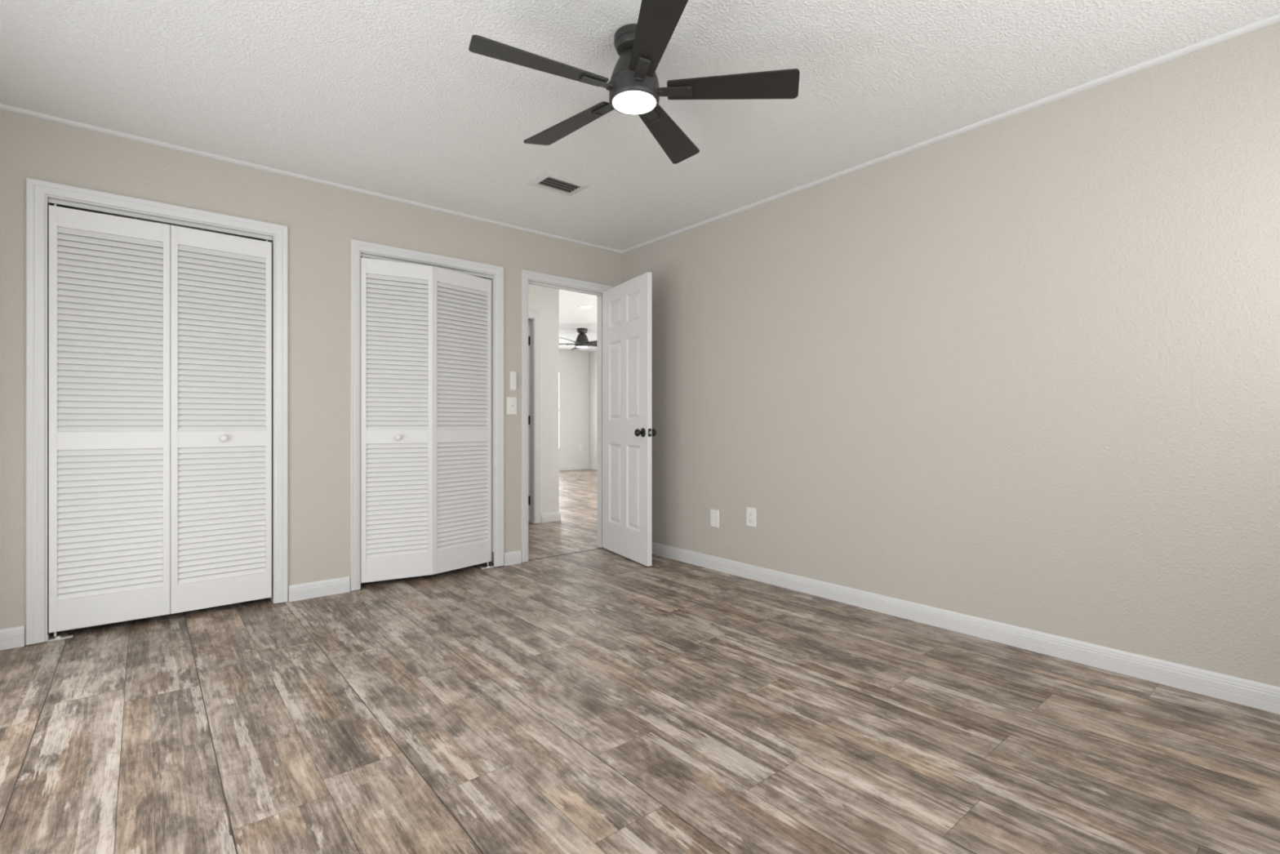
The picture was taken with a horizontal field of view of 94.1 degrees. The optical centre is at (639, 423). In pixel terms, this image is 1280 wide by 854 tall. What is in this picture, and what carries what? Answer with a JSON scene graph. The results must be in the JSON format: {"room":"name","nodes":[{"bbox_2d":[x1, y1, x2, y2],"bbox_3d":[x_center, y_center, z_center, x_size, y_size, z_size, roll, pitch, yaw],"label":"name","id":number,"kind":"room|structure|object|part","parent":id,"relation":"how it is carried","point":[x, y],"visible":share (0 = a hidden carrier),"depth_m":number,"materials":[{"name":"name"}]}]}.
{"room":"empty bedroom","nodes":[
{"label":"empty bedroom","id":0,"kind":"room"},
{"bbox_2d":[50,204,460,588],"bbox_3d":[-2.355,-0.299,3.706,2.830,2.620,0.705,0,0,-40],"label":"wall","id":1,"kind":"structure","parent":0,"point":[51,204],"depth_m":3.65,"materials":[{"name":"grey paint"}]},
{"bbox_2d":[0,110,622,644],"bbox_3d":[0.160,-0.299,5.272,8.700,2.620,0.115,0,0,-40],"label":"wall","id":2,"kind":"structure","parent":0,"point":[322,220],"depth_m":3.43,"materials":[{"name":"beige paint"}]},
{"bbox_2d":[0,625,24,649],"bbox_3d":[-2.924,0.965,2.612,0.315,0.090,0.014,0,0,-40],"label":"baseboard","id":3,"kind":"structure","parent":2,"relation":"attached to","point":[14,637],"depth_m":2.69,"materials":[{"name":"white paint"}]},
{"bbox_2d":[26,177,288,644],"bbox_3d":[-2.436,-0.057,3.093,1.040,2.130,0.132,0,0,-40],"label":"door frame","id":4,"kind":"structure","parent":2,"relation":"attached to","point":[38,192],"depth_m":2.76,"materials":[{"name":"white paint"}]},
{"bbox_2d":[48,204,271,636],"bbox_3d":[-2.406,-0.017,3.054,0.892,2.027,0.065,0,0,-40],"label":"bifold door","id":5,"kind":"structure","parent":2,"relation":"in","point":[109,431],"depth_m":3.01,"materials":[{"name":"white paint"}]},
{"bbox_3d":[-2.584,-0.445,2.918,0.390,0.964,0.018,0,0,-38],"label":"louver panel","id":6,"kind":"part","parent":5,"relation":"part of","materials":[{"name":"white paint"}]},
{"bbox_3d":[-2.584,0.475,2.918,0.390,0.705,0.018,0,0,-38],"label":"louver panel","id":7,"kind":"part","parent":5,"relation":"part of","materials":[{"name":"white paint"}]},
{"bbox_3d":[-2.241,-0.445,3.204,0.392,0.964,0.018,0,0,-41],"label":"louver panel","id":8,"kind":"part","parent":5,"relation":"part of","materials":[{"name":"white paint"}]},
{"bbox_3d":[-2.241,0.475,3.204,0.392,0.705,0.018,0,0,-41],"label":"louver panel","id":9,"kind":"part","parent":5,"relation":"part of","materials":[{"name":"white paint"}]},
{"bbox_3d":[-2.224,0.076,3.184,0.038,0.038,0.033,0,0,-41],"label":"knob","id":10,"kind":"part","parent":5,"relation":"part of","materials":[{"name":"white paint"}]},
{"bbox_2d":[48,198,272,240],"bbox_3d":[-2.431,-1.046,3.087,0.903,0.018,0.022,0,0,-40],"label":"door track","id":11,"kind":"object","parent":2,"relation":"attached to","point":[50,201],"visible":1,"depth_m":3.04,"materials":[{"name":"white metal"}]},
{"bbox_2d":[0,103,622,253],"bbox_3d":[-1.593,-1.419,3.721,3.780,0.022,0.020,0,0,-40],"label":"trim","id":12,"kind":"structure","parent":2,"relation":"attached to","point":[2,107],"depth_m":3.31,"materials":[{"name":"white paint"}]},
{"bbox_2d":[288,576,350,601],"bbox_3d":[-1.874,0.965,3.490,0.322,0.090,0.014,0,0,-40],"label":"baseboard","id":13,"kind":"structure","parent":2,"relation":"attached to","point":[342,584],"depth_m":3.48,"materials":[{"name":"white paint"}]},
{"bbox_2d":[360,256,491,582],"bbox_3d":[-1.358,-0.017,3.906,0.871,2.027,0.117,0,0,-41],"label":"bifold door","id":14,"kind":"structure","parent":2,"relation":"in","point":[426,446],"depth_m":3.82,"materials":[{"name":"white paint"}]},
{"bbox_3d":[-1.527,-0.445,3.753,0.368,0.964,0.018,0,0,-29],"label":"louver panel","id":15,"kind":"part","parent":14,"relation":"part of","materials":[{"name":"white paint"}]},
{"bbox_3d":[-1.527,0.475,3.753,0.368,0.705,0.018,0,0,-29],"label":"louver panel","id":16,"kind":"part","parent":14,"relation":"part of","materials":[{"name":"white paint"}]},
{"bbox_3d":[-1.514,0.084,3.730,0.038,0.038,0.033,0,0,-29],"label":"knob","id":17,"kind":"part","parent":14,"relation":"part of","materials":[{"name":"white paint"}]},
{"bbox_3d":[-1.202,-0.445,4.039,0.018,0.964,0.413,0,0,38],"label":"louver panel","id":18,"kind":"part","parent":14,"relation":"part of","materials":[{"name":"white paint"}]},
{"bbox_3d":[-1.202,0.475,4.039,0.018,0.705,0.413,0,0,38],"label":"louver panel","id":19,"kind":"part","parent":14,"relation":"part of","materials":[{"name":"white paint"}]},
{"bbox_2d":[360,253,492,278],"bbox_3d":[-1.394,-1.040,3.953,0.881,0.018,0.022,0,0,-40],"label":"door track","id":20,"kind":"object","parent":2,"relation":"attached to","point":[362,255],"visible":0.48,"depth_m":3.89,"materials":[{"name":"white metal"}]},
{"bbox_2d":[350,239,503,591],"bbox_3d":[-1.396,-0.053,3.962,1.008,2.124,0.132,0,0,-40],"label":"door frame","id":21,"kind":"structure","parent":2,"relation":"attached to","point":[357,247],"depth_m":3.79,"materials":[{"name":"white paint"}]},
{"bbox_2d":[506,396,516,414],"bbox_3d":[-0.918,-0.131,4.285,0.080,0.126,0.018,0,0,-40],"label":"light switch","id":22,"kind":"object","parent":2,"relation":"attached to","point":[511,401],"visible":1,"depth_m":4.28,"materials":[{"name":"white plastic"}]},
{"bbox_2d":[503,550,521,565],"bbox_3d":[-0.917,0.965,4.289,0.136,0.090,0.014,0,0,-40],"label":"baseboard","id":23,"kind":"structure","parent":2,"relation":"attached to","point":[514,557],"depth_m":4.28,"materials":[{"name":"white paint"}]},
{"bbox_2d":[510,371,516,390],"bbox_3d":[-0.911,-0.309,4.289,0.047,0.134,0.021,0,0,-40],"label":"remote","id":24,"kind":"object","parent":2,"relation":"attached to","point":[513,374],"visible":1,"depth_m":4.28,"materials":[{"name":"white plastic"}]},
{"bbox_2d":[521,269,612,562],"bbox_3d":[-0.582,-0.058,4.642,0.820,2.132,0.132,0,0,-40],"label":"door frame","id":25,"kind":"structure","parent":2,"relation":"attached to","point":[531,277],"depth_m":4.53,"materials":[{"name":"white paint"}]},
{"bbox_2d":[602,271,656,566],"bbox_3d":[-0.109,-0.034,4.505,0.165,2.064,0.750,0,0,-29],"label":"door","id":26,"kind":"structure","parent":2,"relation":"in","point":[627,431],"depth_m":4.45,"materials":[{"name":"white wood"}]},
{"bbox_3d":[-0.005,0.061,4.215,0.065,0.066,0.066,0,0,-29],"label":"knob","id":27,"kind":"part","parent":26,"relation":"part of","materials":[{"name":"black metal"}]},
{"bbox_3d":[0.082,0.061,4.264,0.065,0.066,0.066,0,0,-29],"label":"knob","id":28,"kind":"part","parent":26,"relation":"part of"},
{"bbox_2d":[460,276,486,391],"bbox_3d":[-1.424,-0.299,4.884,0.110,2.620,1.320,0,0,-40],"label":"wall","id":29,"kind":"structure","parent":0,"point":[479,277],"depth_m":4.64,"materials":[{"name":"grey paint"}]},
{"bbox_2d":[528,284,559,523],"bbox_3d":[-2.922,-0.299,6.369,3.003,2.620,2.880,0,0,-40],"label":"wall","id":30,"kind":"structure","parent":0,"point":[544,300],"depth_m":6.15,"materials":[{"name":"grey paint"}]},
{"bbox_2d":[528,320,530,521],"bbox_3d":[-1.387,-0.029,6.394,0.047,2.054,0.818,0,0,-42],"label":"door","id":31,"kind":"structure","parent":30,"relation":"in","point":[529,336],"depth_m":6.09,"materials":[{"name":"white wood"}]},
{"bbox_2d":[528,310,541,523],"bbox_3d":[-1.408,-0.067,5.799,0.964,2.151,0.096,0,0,-40],"label":"door frame","id":32,"kind":"structure","parent":30,"relation":"attached to","point":[535,317],"depth_m":6.05,"materials":[{"name":"white paint"}]},
{"bbox_2d":[541,511,560,523],"bbox_3d":[-0.919,0.965,6.156,0.228,0.090,0.014,0,0,-40],"label":"baseboard","id":33,"kind":"structure","parent":30,"relation":"attached to","point":[550,517],"depth_m":6.15,"materials":[{"name":"white paint"}]},
{"bbox_2d":[559,349,588,466],"bbox_3d":[-2.816,-0.299,12.076,4.477,2.620,0.115,0,0,-40],"label":"wall","id":34,"kind":"structure","parent":0,"point":[573,365],"depth_m":13.14,"materials":[{"name":"grey paint"}]},
{"bbox_2d":[559,371,559,448],"bbox_3d":[-2.379,-0.297,12.399,1.638,1.684,0.050,0,0,-40],"label":"window","id":35,"kind":"structure","parent":34,"relation":"in","point":[559,371],"depth_m":12.90,"materials":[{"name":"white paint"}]},
{"bbox_2d":[559,464,596,471],"bbox_3d":[-0.575,0.959,9.303,4.362,0.104,7.015,0,0,-40],"label":"baseboard","id":36,"kind":"structure","parent":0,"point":[576,466],"depth_m":13.17,"materials":[{"name":"white paint"}]},
{"bbox_2d":[559,288,596,352],"bbox_3d":[-2.133,-1.639,8.112,8.580,0.060,7.185,0,0,-40],"label":"ceiling","id":37,"kind":"structure","parent":0,"point":[571,317],"depth_m":9.05,"materials":[{"name":"white paint"}]},
{"bbox_2d":[559,328,596,350],"bbox_3d":[-0.941,-1.453,10.100,1.432,0.312,1.454,0,0,-40],"label":"ceiling fan","id":38,"kind":"object","parent":37,"relation":"hanging from","point":[582,341],"visible":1,"depth_m":10.00,"materials":[{"name":"black metal"}]},
{"bbox_3d":[-1.134,-1.353,9.659,0.168,0.044,0.600,0,0,20],"label":"blade","id":39,"kind":"part","parent":38,"relation":"part of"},
{"bbox_3d":[-0.622,-1.353,9.804,0.600,0.044,0.168,0,0,38],"label":"blade","id":40,"kind":"part","parent":38,"relation":"part of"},
{"bbox_2d":[578,305,592,308],"bbox_3d":[-0.744,-1.606,8.181,0.200,0.007,0.200,0,0,-40],"label":"recessed light","id":41,"kind":"object","parent":37,"relation":"in","point":[580,306],"visible":1,"depth_m":8.15,"materials":[{"name":"white plastic"}]},
{"bbox_2d":[588,351,596,464],"bbox_3d":[1.143,-0.299,10.738,0.115,2.620,7.015,0,0,-40],"label":"wall","id":42,"kind":"structure","parent":0,"point":[592,355],"depth_m":13.27,"materials":[{"name":"grey paint"}]},
{"bbox_2d":[0,468,1279,853],"bbox_3d":[-0.700,1.040,6.303,8.700,0.060,11.800,0,0,-40],"label":"floor","id":43,"kind":"structure","parent":0,"point":[603,700],"depth_m":1.97,"materials":[{"name":"brown wood"}]},
{"bbox_2d":[47,632,73,640],"bbox_3d":[-2.732,0.996,2.808,0.085,0.030,0.032,0,0,-40],"label":"pivot bracket","id":44,"kind":"object","parent":43,"relation":"on","point":[56,637],"visible":1,"depth_m":2.80,"materials":[{"name":"white metal"}]},
{"bbox_3d":[-2.732,1.005,2.808,0.085,0.012,0.032,0,0,-40],"label":"floor plate","id":45,"kind":"part","parent":44,"relation":"part of","materials":[{"name":"white metal"}]},
{"bbox_2d":[480,561,493,568],"bbox_3d":[-1.075,0.996,4.192,0.085,0.030,0.032,0,0,-40],"label":"pivot bracket","id":46,"kind":"object","parent":43,"relation":"on","point":[492,563],"visible":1,"depth_m":4.20,"materials":[{"name":"white metal"}]},
{"bbox_3d":[-1.075,1.005,4.192,0.085,0.012,0.032,0,0,-40],"label":"floor plate","id":47,"kind":"part","parent":46,"relation":"part of","materials":[{"name":"white metal"}]},
{"bbox_2d":[528,547,603,560],"bbox_3d":[-0.568,1.009,4.625,0.702,0.002,0.010,0,0,-40],"label":"transition strip","id":48,"kind":"object","parent":43,"relation":"on","point":[600,548],"visible":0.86,"depth_m":4.60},
{"bbox_2d":[0,0,1279,250],"bbox_3d":[-0.195,-1.454,2.047,3.780,0.050,4.380,0,0,-40],"label":"ceiling","id":49,"kind":"structure","parent":0,"point":[387,97],"depth_m":2.48,"materials":[{"name":"white paint"}]},
{"bbox_2d":[526,171,591,196],"bbox_3d":[-0.486,-1.425,3.555,0.313,0.008,0.223,0,0,-40],"label":"ceiling vent","id":50,"kind":"object","parent":49,"relation":"in","point":[546,180],"visible":1,"depth_m":3.54,"materials":[{"name":"grey metal"}]},
{"bbox_2d":[468,0,799,164],"bbox_3d":[-0.052,-1.304,2.197,1.152,0.250,1.144,0,0,-40],"label":"ceiling fan","id":51,"kind":"object","parent":49,"relation":"hanging from","point":[633,87],"visible":1,"depth_m":2.14,"materials":[{"name":"black metal"}]},
{"bbox_3d":[-0.339,-1.224,2.025,0.480,0.035,0.134,0,0,-28],"label":"blade","id":52,"kind":"part","parent":51,"relation":"part of","materials":[{"name":"black wood"}]},
{"bbox_3d":[-0.286,-1.224,2.444,0.480,0.035,0.134,0,0,43],"label":"blade","id":53,"kind":"part","parent":51,"relation":"part of","materials":[{"name":"black wood"}]},
{"bbox_3d":[-0.153,-1.218,2.128,0.126,0.021,0.040,0,0,-28],"label":"blade arm","id":54,"kind":"part","parent":51,"relation":"part of","materials":[{"name":"black metal"}]},
{"bbox_3d":[-0.129,-1.218,2.300,0.126,0.021,0.040,0,0,43],"label":"blade arm","id":55,"kind":"part","parent":51,"relation":"part of","materials":[{"name":"black metal"}]},
{"bbox_3d":[0.005,-1.218,2.051,0.040,0.021,0.126,0,0,-11],"label":"blade arm","id":56,"kind":"part","parent":51,"relation":"part of","materials":[{"name":"black metal"}]},
{"bbox_3d":[0.040,-1.218,2.334,0.040,0.021,0.126,0,0,24],"label":"blade arm","id":57,"kind":"part","parent":51,"relation":"part of","materials":[{"name":"black metal"}]},
{"bbox_3d":[0.047,-1.224,1.842,0.134,0.035,0.480,0,0,-11],"label":"blade","id":58,"kind":"part","parent":51,"relation":"part of","materials":[{"name":"black wood"}]},
{"bbox_3d":[0.123,-1.224,2.530,0.134,0.035,0.480,0,0,24],"label":"blade","id":59,"kind":"part","parent":51,"relation":"part of","materials":[{"name":"black wood"}]},
{"bbox_3d":[0.127,-1.218,2.183,0.126,0.021,0.040,0,0,5],"label":"blade arm","id":60,"kind":"part","parent":51,"relation":"part of","materials":[{"name":"black metal"}]},
{"bbox_3d":[0.339,-1.224,2.167,0.480,0.035,0.134,0,0,5],"label":"blade","id":61,"kind":"part","parent":51,"relation":"part of","materials":[{"name":"black wood"}]},
{"bbox_2d":[622,21,1279,686],"bbox_3d":[1.300,-0.234,3.296,0.115,2.490,4.380,0,0,-40],"label":"wall","id":62,"kind":"structure","parent":0,"point":[1022,370],"depth_m":2.68,"materials":[{"name":"beige paint"}]},
{"bbox_2d":[710,508,719,528],"bbox_3d":[0.517,0.656,4.138,0.006,0.122,0.080,0,0,-40],"label":"blank wall plate","id":63,"kind":"object","parent":62,"relation":"attached to","point":[714,514],"visible":1,"depth_m":4.13,"materials":[{"name":"white plastic"}]},
{"bbox_2d":[746,506,755,527],"bbox_3d":[0.724,0.610,3.888,0.009,0.125,0.082,0,0,-40],"label":"wall outlet","id":64,"kind":"object","parent":62,"relation":"attached to","point":[750,512],"visible":1,"depth_m":3.88,"materials":[{"name":"white plastic"}]},
{"bbox_2d":[622,13,1279,253],"bbox_3d":[1.248,-1.419,3.252,0.020,0.022,4.380,0,0,-40],"label":"trim","id":65,"kind":"structure","parent":62,"relation":"attached to","point":[1273,19],"depth_m":2.70,"materials":[{"name":"white paint"}]},
{"bbox_2d":[651,542,1279,714],"bbox_3d":[1.250,0.965,3.254,0.014,0.090,4.380,0,0,-40],"label":"baseboard","id":66,"kind":"structure","parent":62,"relation":"attached to","point":[1257,695],"depth_m":2.68,"materials":[{"name":"white paint"}]}
]}

